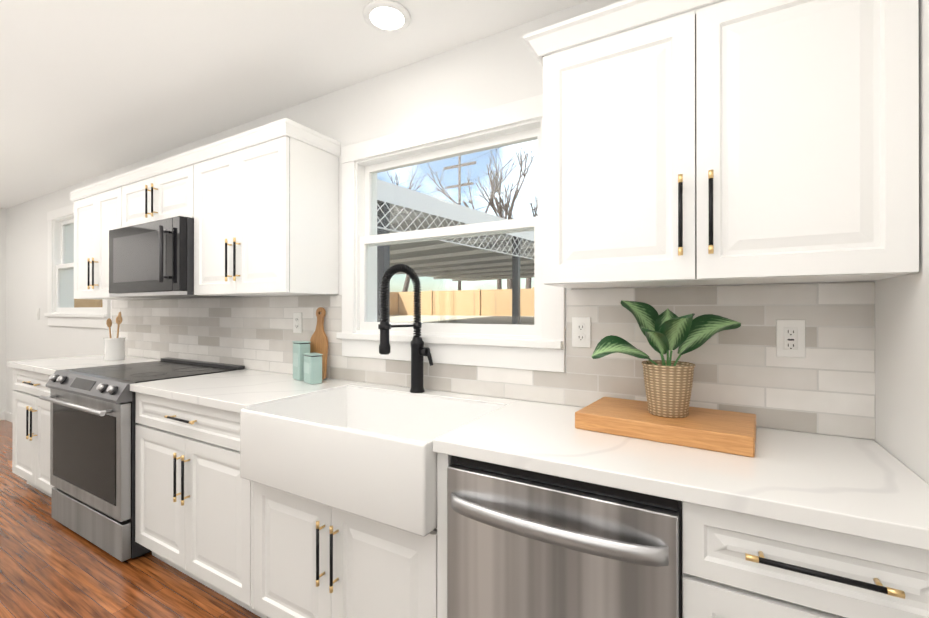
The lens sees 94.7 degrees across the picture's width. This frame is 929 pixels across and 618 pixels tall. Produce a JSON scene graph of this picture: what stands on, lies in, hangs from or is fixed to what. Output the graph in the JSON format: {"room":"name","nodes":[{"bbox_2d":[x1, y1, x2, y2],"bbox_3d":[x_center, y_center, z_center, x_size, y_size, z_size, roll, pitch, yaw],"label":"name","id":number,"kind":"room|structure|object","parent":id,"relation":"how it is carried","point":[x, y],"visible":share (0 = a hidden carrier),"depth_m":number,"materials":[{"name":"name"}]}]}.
{"room":"kitchen","nodes":[
{"label":"kitchen","id":0,"kind":"room"},
{"bbox_2d":[0,208,5,411],"bbox_3d":[-6.516,0.055,3.262,0.160,2.480,4.200,0,0,30],"label":"wall","id":1,"kind":"structure","parent":0,"point":[2,309],"depth_m":5.01,"materials":[{"name":"white paint"}]},
{"bbox_2d":[0,420,260,617],"bbox_3d":[-3.156,1.321,1.318,7.920,0.060,4.520,0,0,30],"label":"floor","id":2,"kind":"structure","parent":0,"point":[50,567],"depth_m":2.06,"materials":[{"name":"brown wood"}]},
{"bbox_2d":[12,368,53,496],"bbox_3d":[-2.755,0.859,3.138,0.914,0.872,0.643,0,0,30],"label":"base cabinet","id":3,"kind":"object","parent":2,"relation":"on","point":[31,442],"visible":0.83,"depth_m":2.92,"materials":[{"name":"white paint"}]},
{"bbox_2d":[39,357,244,561],"bbox_3d":[-1.974,0.826,2.630,0.934,0.936,0.722,0,0,30],"label":"range","id":4,"kind":"object","parent":2,"relation":"on","point":[92,442],"visible":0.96,"depth_m":2.33,"materials":[{"name":"grey metal"}]},
{"bbox_2d":[135,392,267,617],"bbox_3d":[-1.126,0.857,2.195,0.959,0.872,0.643,0,0,30],"label":"base cabinet","id":5,"kind":"object","parent":2,"relation":"on","point":[192,503],"visible":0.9,"depth_m":1.92,"materials":[{"name":"white paint"}]},
{"bbox_2d":[7,355,928,550],"bbox_3d":[-1.067,0.398,2.170,4.828,0.037,0.634,0,0,30],"label":"countertop","id":6,"kind":"structure","parent":5,"relation":"on","point":[867,488],"depth_m":1.08,"materials":[{"name":"white stone"}]},
{"bbox_2d":[104,312,125,360],"bbox_3d":[-2.621,0.200,3.211,0.136,0.362,0.130,0,0,30],"label":"utensil crock","id":7,"kind":"object","parent":6,"relation":"on","point":[114,348],"visible":1,"depth_m":3.17,"materials":[{"name":"white ceramic"}]},
{"bbox_2d":[292,341,310,380],"bbox_3d":[-0.879,0.276,2.307,0.064,0.205,0.097,0,0,-42],"label":"canister","id":8,"kind":"object","parent":6,"relation":"on","point":[300,348],"visible":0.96,"depth_m":2.27,"materials":[{"name":"teal ceramic"}]},
{"bbox_2d":[303,353,322,383],"bbox_3d":[-0.778,0.304,2.197,0.064,0.150,0.097,0,0,-42],"label":"canister","id":9,"kind":"object","parent":6,"relation":"on","point":[312,368],"visible":0.98,"depth_m":2.17,"materials":[{"name":"teal ceramic"}]},
{"bbox_2d":[310,307,327,379],"bbox_3d":[-0.794,0.185,2.334,0.129,0.389,0.014,0,-4,30],"label":"paddle board","id":10,"kind":"object","parent":6,"relation":"on","point":[319,341],"visible":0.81,"depth_m":2.33,"materials":[{"name":"brown wood"}]},
{"bbox_2d":[240,387,502,536],"bbox_3d":[-0.351,0.519,1.674,0.871,0.266,0.559,0,0,30],"label":"farmhouse sink","id":11,"kind":"object","parent":6,"relation":"in","point":[368,454],"visible":0.88,"depth_m":1.48,"materials":[{"name":"white ceramic"}]},
{"bbox_2d":[378,264,432,392],"bbox_3d":[-0.248,0.089,1.882,0.166,0.579,0.236,0,0,30],"label":"faucet","id":12,"kind":"object","parent":6,"relation":"on","point":[419,351],"visible":1,"depth_m":1.93,"materials":[{"name":"black metal"}]},
{"bbox_2d":[575,397,755,456],"bbox_3d":[0.625,0.351,1.338,0.470,0.052,0.300,0,0,35],"label":"cutting board","id":13,"kind":"object","parent":6,"relation":"on","point":[729,432],"visible":0.96,"depth_m":1.24,"materials":[{"name":"brown wood"}]},
{"bbox_2d":[591,300,740,417],"bbox_3d":[0.609,0.147,1.309,0.406,0.354,0.202,0,0,30],"label":"potted plant","id":14,"kind":"object","parent":13,"relation":"on","point":[668,382],"visible":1,"depth_m":1.30,"materials":[{"name":"green plant"}]},
{"bbox_2d":[251,452,450,617],"bbox_3d":[-0.307,0.856,1.722,0.929,0.872,0.643,0,0,30],"label":"base cabinet","id":15,"kind":"object","parent":2,"relation":"on","point":[311,559],"visible":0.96,"depth_m":1.46,"materials":[{"name":"white paint"}]},
{"bbox_2d":[447,455,681,617],"bbox_3d":[0.347,0.857,1.319,0.600,0.868,0.672,0,0,30],"label":"dishwasher","id":16,"kind":"object","parent":2,"relation":"on","point":[521,543],"visible":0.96,"depth_m":1.06,"materials":[{"name":"grey metal"}]},
{"bbox_2d":[682,501,928,617],"bbox_3d":[0.819,0.855,1.071,0.462,0.872,0.643,0,0,30],"label":"base cabinet","id":17,"kind":"object","parent":2,"relation":"on","point":[737,565],"visible":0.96,"depth_m":0.85,"materials":[{"name":"white paint"}]},
{"bbox_2d":[0,0,587,208],"bbox_3d":[-3.156,-1.229,1.323,7.920,0.080,4.520,0,0,30],"label":"ceiling","id":18,"kind":"structure","parent":0,"point":[89,89],"depth_m":2.07,"materials":[{"name":"white paint"}]},
{"bbox_2d":[363,0,410,32],"bbox_3d":[-0.313,-1.181,1.736,0.190,0.011,0.190,0,0,30],"label":"recessed light","id":19,"kind":"object","parent":18,"relation":"in","point":[388,16],"visible":0.98,"depth_m":1.72,"materials":[{"name":"white plastic"}]},
{"bbox_2d":[6,0,874,440],"bbox_3d":[-2.066,0.055,3.208,7.920,2.480,0.160,0,0,30],"label":"wall","id":20,"kind":"structure","parent":0,"point":[500,68],"depth_m":2.26,"materials":[{"name":"white paint"}]},
{"bbox_2d":[3,411,12,422],"bbox_3d":[-4.187,1.247,4.330,2.740,0.100,0.017,0,0,30],"label":"baseboard","id":21,"kind":"structure","parent":20,"relation":"attached to","point":[6,415],"depth_m":4.96,"materials":[{"name":"white"}]},
{"bbox_2d":[44,204,109,328],"bbox_3d":[-3.619,-0.408,4.078,1.373,1.154,0.190,0,0,30],"label":"window","id":22,"kind":"structure","parent":20,"relation":"in","point":[62,310],"depth_m":4.30,"materials":[{"name":"white wood"}]},
{"bbox_2d":[70,174,174,299],"bbox_3d":[-2.557,-0.486,3.209,0.788,0.818,0.327,0,0,30],"label":"upper cabinet","id":23,"kind":"object","parent":20,"relation":"attached to","point":[95,215],"depth_m":3.07,"materials":[{"name":"white paint"}]},
{"bbox_2d":[122,149,193,227],"bbox_3d":[-1.836,-0.707,2.792,0.875,0.377,0.327,0,0,30],"label":"upper cabinet","id":24,"kind":"object","parent":20,"relation":"attached to","point":[171,194],"depth_m":2.61,"materials":[{"name":"white paint"}]},
{"bbox_2d":[109,216,239,297],"bbox_3d":[-1.866,-0.297,2.740,0.871,0.437,0.445,0,0,30],"label":"microwave","id":25,"kind":"object","parent":24,"relation":"attached to","point":[153,259],"visible":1,"depth_m":2.52,"materials":[{"name":"grey metal"}]},
{"bbox_2d":[194,118,340,296],"bbox_3d":[-1.109,-0.488,2.371,0.801,0.818,0.327,0,0,30],"label":"upper cabinet","id":26,"kind":"object","parent":20,"relation":"attached to","point":[265,216],"depth_m":2.18,"materials":[{"name":"white paint"}]},
{"bbox_2d":[337,94,564,371],"bbox_3d":[-0.103,-0.306,2.045,1.223,1.111,0.190,0,0,30],"label":"window","id":27,"kind":"structure","parent":20,"relation":"in","point":[539,345],"depth_m":1.98,"materials":[{"name":"white wood"}]},
{"bbox_2d":[112,282,874,439],"bbox_3d":[-0.909,0.151,2.442,4.830,0.454,0.008,0,0,30],"label":"tile backsplash","id":28,"kind":"structure","parent":20,"relation":"attached to","point":[826,385],"depth_m":1.55,"materials":[{"name":"white tile"}]},
{"bbox_2d":[293,313,301,332],"bbox_3d":[-0.961,0.079,2.461,0.072,0.116,0.010,0,0,30],"label":"electrical outlet","id":29,"kind":"object","parent":28,"relation":"attached to","point":[297,322],"visible":1,"depth_m":2.46,"materials":[{"name":"white plastic"}]},
{"bbox_2d":[572,317,590,347],"bbox_3d":[0.449,0.089,1.646,0.072,0.116,0.010,0,0,30],"label":"electrical outlet","id":30,"kind":"object","parent":28,"relation":"attached to","point":[581,331],"visible":1,"depth_m":1.64,"materials":[{"name":"white plastic"}]},
{"bbox_2d":[776,320,804,357],"bbox_3d":[1.008,0.091,1.323,0.072,0.116,0.010,0,0,30],"label":"electrical outlet","id":31,"kind":"object","parent":28,"relation":"attached to","point":[790,338],"visible":1,"depth_m":1.32,"materials":[{"name":"white plastic"}]},
{"bbox_2d":[524,0,918,288],"bbox_3d":[0.685,-0.482,1.308,0.928,0.803,0.372,0,0,30],"label":"upper cabinet","id":32,"kind":"object","parent":20,"relation":"attached to","point":[729,142],"visible":1,"depth_m":1.14,"materials":[{"name":"white paint"}]},
{"bbox_2d":[874,0,928,483],"bbox_3d":[0.203,0.047,-0.621,0.160,2.480,4.200,0,0,30],"label":"wall","id":33,"kind":"structure","parent":0,"point":[902,369],"depth_m":1.01,"materials":[{"name":"white paint"}]},
{"label":"outside","id":34,"kind":"structure","parent":0,"visible":0},
{"bbox_2d":[390,315,533,324],"bbox_3d":[11.914,0.825,29.788,70.000,1.550,59.820,0,0,30],"label":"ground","id":35,"kind":"structure","parent":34,"point":[433,318],"depth_m":15.23,"materials":[{"name":"white"}]},
{"bbox_2d":[74,287,533,315],"bbox_3d":[-1.538,0.382,11.501,65.012,2.460,13.050,0,0,30],"label":"fence","id":36,"kind":"object","parent":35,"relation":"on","point":[482,302],"depth_m":17.97,"materials":[{"name":"brown wood"}]},
{"bbox_2d":[377,179,533,323],"bbox_3d":[-0.569,0.091,10.552,7.015,3.039,10.498,0,0,41],"label":"carport","id":37,"kind":"object","parent":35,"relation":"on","point":[459,255],"depth_m":6.89,"materials":[{"name":"grey metal"}]},
{"bbox_2d":[387,147,537,291],"bbox_3d":[0.929,-5.312,30.351,21.617,11.399,15.126,0,0,30],"label":"trees","id":38,"kind":"object","parent":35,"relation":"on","point":[500,211],"depth_m":25.76,"materials":[{"name":"brown plant"}]},
{"bbox_2d":[401,147,537,289],"bbox_3d":[-1.429,-6.389,35.097,80.009,14.500,24.029,0,0,30],"label":"pole","id":39,"kind":"object","parent":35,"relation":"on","point":[459,165],"depth_m":36.75,"materials":[{"name":"brown wood"}]}
]}

